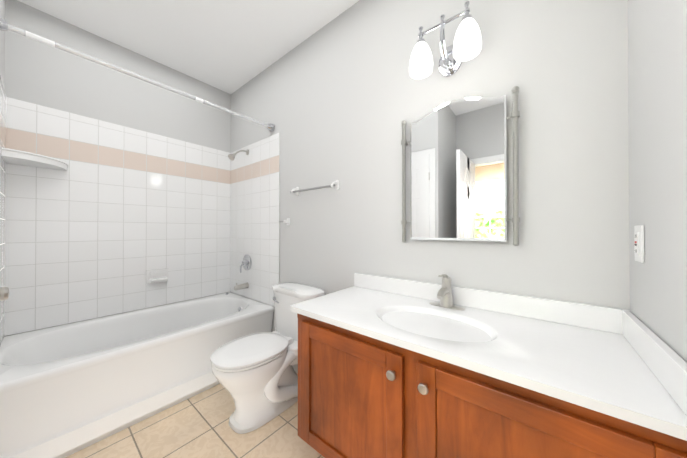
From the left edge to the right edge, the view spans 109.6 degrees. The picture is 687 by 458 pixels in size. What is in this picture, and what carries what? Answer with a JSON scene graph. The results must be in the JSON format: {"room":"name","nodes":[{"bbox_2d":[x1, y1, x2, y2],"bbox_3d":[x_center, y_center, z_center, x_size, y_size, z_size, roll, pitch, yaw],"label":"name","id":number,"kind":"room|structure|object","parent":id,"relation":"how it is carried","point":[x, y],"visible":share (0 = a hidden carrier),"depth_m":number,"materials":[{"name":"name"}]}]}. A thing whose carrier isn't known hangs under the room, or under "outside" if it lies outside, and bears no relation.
{"room":"bathroom","nodes":[
{"label":"bathroom","id":0,"kind":"room"},
{"bbox_2d":[0,0,4,88],"bbox_3d":[-1.775,-0.176,0.680,1.850,2.740,0.840,0,0,39],"label":"wall block","id":1,"kind":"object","parent":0,"point":[2,43],"depth_m":1.51,"materials":[{"name":"grey paint"}]},
{"bbox_2d":[0,77,5,345],"bbox_3d":[-1.864,0.163,1.297,0.915,2.070,0.008,0,0,39],"label":"wall tile","id":2,"kind":"structure","parent":1,"relation":"attached to","point":[2,180],"depth_m":1.48,"materials":[{"name":"white tile"}]},
{"bbox_3d":[-1.137,0.138,0.711,0.840,2.112,0.015,0,0,39],"label":"door frame","id":3,"kind":"structure","parent":1,"relation":"attached to","visible":0},
{"bbox_2d":[0,286,8,300],"bbox_3d":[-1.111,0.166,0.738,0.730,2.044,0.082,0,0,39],"label":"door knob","id":4,"kind":"structure","parent":3,"relation":"attached to","point":[4,293],"depth_m":0.93,"materials":[{"name":"silver metal"}]},
{"bbox_2d":[4,0,230,336],"bbox_3d":[-2.059,-0.169,1.877,0.100,2.740,2.340,0,0,39],"label":"wall","id":5,"kind":"structure","parent":0,"point":[40,73],"depth_m":1.96,"materials":[{"name":"grey paint"}]},
{"bbox_2d":[2,148,68,170],"bbox_3d":[-2.025,-0.454,1.613,0.272,0.048,0.272,0,0,39],"label":"corner shelf","id":6,"kind":"object","parent":5,"relation":"attached to","point":[16,157],"visible":1,"depth_m":1.56,"materials":[{"name":"white plastic"}]},
{"bbox_2d":[4,97,229,335],"bbox_3d":[-1.752,-0.081,2.169,0.008,1.572,1.500,0,0,39],"label":"wall tile","id":7,"kind":"structure","parent":5,"relation":"attached to","point":[106,220],"depth_m":1.95,"materials":[{"name":"white tile"}]},
{"bbox_2d":[146,268,167,283],"bbox_3d":[-1.675,0.428,2.196,0.074,0.120,0.165,0,0,39],"label":"soap dish","id":8,"kind":"object","parent":7,"relation":"attached to","point":[156,275],"visible":1,"depth_m":2.19,"materials":[{"name":"white ceramic"}]},
{"bbox_2d":[17,0,358,93],"bbox_3d":[-0.832,-1.595,0.954,3.180,0.100,2.440,0,0,39],"label":"ceiling","id":9,"kind":"structure","parent":0,"point":[230,46],"depth_m":1.85,"materials":[{"name":"white paint"}]},
{"bbox_2d":[65,373,323,457],"bbox_3d":[-0.832,1.246,0.937,3.180,0.100,2.440,0,0,39],"label":"floor","id":10,"kind":"structure","parent":0,"point":[197,426],"depth_m":1.39,"materials":[{"name":"tile"}]},
{"bbox_2d":[0,292,273,457],"bbox_3d":[-1.429,0.943,1.895,0.842,0.517,1.486,0,0,39],"label":"bathtub","id":11,"kind":"object","parent":10,"relation":"on","point":[66,390],"visible":1,"depth_m":1.50,"materials":[{"name":"white ceramic"}]},
{"bbox_2d":[210,282,324,433],"bbox_3d":[-0.508,0.817,1.648,0.488,0.767,0.719,0,0,39],"label":"toilet","id":12,"kind":"object","parent":10,"relation":"on","point":[255,375],"visible":0.92,"depth_m":1.50,"materials":[{"name":"white ceramic"}]},
{"bbox_2d":[290,273,686,457],"bbox_3d":[0.373,0.704,1.029,1.215,0.985,0.576,0,0,39],"label":"bathroom vanity","id":13,"kind":"object","parent":10,"relation":"on","point":[389,367],"visible":1,"depth_m":0.80,"materials":[{"name":"brown wood"}]},
{"bbox_2d":[429,274,464,309],"bbox_3d":[0.481,0.296,1.161,0.166,0.168,0.144,0,0,39],"label":"faucet","id":14,"kind":"object","parent":13,"relation":"on","point":[444,294],"depth_m":1.17,"materials":[{"name":"silver metal"}]},
{"bbox_2d":[231,0,629,373],"bbox_3d":[-0.095,-0.169,1.854,3.180,2.740,0.100,0,0,39],"label":"wall","id":15,"kind":"structure","parent":0,"point":[341,97],"depth_m":1.25,"materials":[{"name":"grey paint"}]},
{"bbox_2d":[0,18,273,131],"bbox_3d":[-1.130,-0.940,1.669,0.076,0.076,1.482,0,0,39],"label":"shower rail","id":16,"kind":"object","parent":15,"relation":"attached to","point":[5,25],"visible":1,"depth_m":1.40,"materials":[{"name":"white metal"}]},
{"bbox_2d":[230,132,279,330],"bbox_3d":[-0.924,0.170,2.456,0.915,2.070,0.008,0,0,39],"label":"wall tile","id":17,"kind":"structure","parent":15,"relation":"attached to","point":[255,204],"depth_m":2.40,"materials":[{"name":"white tile"}]},
{"bbox_2d":[228,149,248,160],"bbox_3d":[-1.056,-0.749,2.435,0.066,0.148,0.201,0,0,39],"label":"shower head","id":18,"kind":"object","parent":17,"relation":"attached to","point":[231,157],"visible":1,"depth_m":2.40},
{"bbox_2d":[234,282,248,289],"bbox_3d":[-1.035,0.575,2.452,0.060,0.074,0.138,0,0,39],"label":"spout","id":19,"kind":"object","parent":17,"relation":"attached to","point":[241,286],"visible":1,"depth_m":2.44,"materials":[{"name":"silver metal"}]},
{"bbox_2d":[240,254,251,272],"bbox_3d":[-1.015,0.355,2.478,0.166,0.186,0.070,0,0,39],"label":"valve","id":20,"kind":"object","parent":17,"relation":"attached to","point":[246,263],"visible":1,"depth_m":2.47,"materials":[{"name":"silver metal"}]},
{"bbox_2d":[279,218,289,224],"bbox_3d":[-0.510,-0.062,2.093,0.093,0.060,0.050,0,0,39],"label":"hook","id":21,"kind":"object","parent":15,"relation":"attached to","point":[287,221],"visible":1,"depth_m":2.08,"materials":[{"name":"white plastic"}]},
{"bbox_2d":[290,180,339,195],"bbox_3d":[-0.233,-0.315,1.855,0.475,0.072,0.071,0,0,39],"label":"towel rail","id":22,"kind":"object","parent":15,"relation":"attached to","point":[336,184],"visible":1,"depth_m":1.78,"materials":[{"name":"grey metal"}]},
{"bbox_2d":[401,120,410,241],"bbox_3d":[0.354,-0.270,1.382,0.053,0.693,0.058,0,0,-12],"label":"mirror bracket","id":23,"kind":"object","parent":15,"relation":"attached to","point":[404,142],"depth_m":1.37,"materials":[{"name":"silver metal"}]},
{"bbox_2d":[409,1,481,78],"bbox_3d":[0.497,-0.904,1.188,0.328,0.229,0.192,0,0,39],"label":"sconce","id":24,"kind":"object","parent":15,"relation":"attached to","point":[466,45],"visible":1,"depth_m":1.16,"materials":[{"name":"white glass"}]},
{"bbox_2d":[505,86,519,245],"bbox_3d":[0.748,-0.272,1.062,0.058,0.693,0.053,0,0,0],"label":"mirror bracket","id":25,"kind":"object","parent":15,"relation":"attached to","point":[514,117],"depth_m":1.04,"materials":[{"name":"silver metal"}]},
{"bbox_2d":[410,95,506,241],"bbox_3d":[0.551,-0.296,1.222,0.450,0.706,0.008,0,0,39],"label":"wall mirror","id":26,"kind":"object","parent":25,"relation":"attached to","point":[458,169],"visible":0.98,"depth_m":1.20,"materials":[{"name":"clear glass"}]},
{"bbox_2d":[628,0,686,361],"bbox_3d":[0.332,-0.181,-0.064,0.100,2.740,2.340,0,0,39],"label":"wall","id":27,"kind":"structure","parent":0,"point":[657,76],"depth_m":0.65,"materials":[{"name":"grey paint"}]},
{"bbox_2d":[634,225,643,262],"bbox_3d":[0.942,0.046,0.776,0.011,0.116,0.072,0,0,39],"label":"outlet","id":28,"kind":"object","parent":27,"relation":"attached to","point":[639,242],"visible":0.98,"depth_m":0.76,"materials":[{"name":"white plastic"}]}
]}

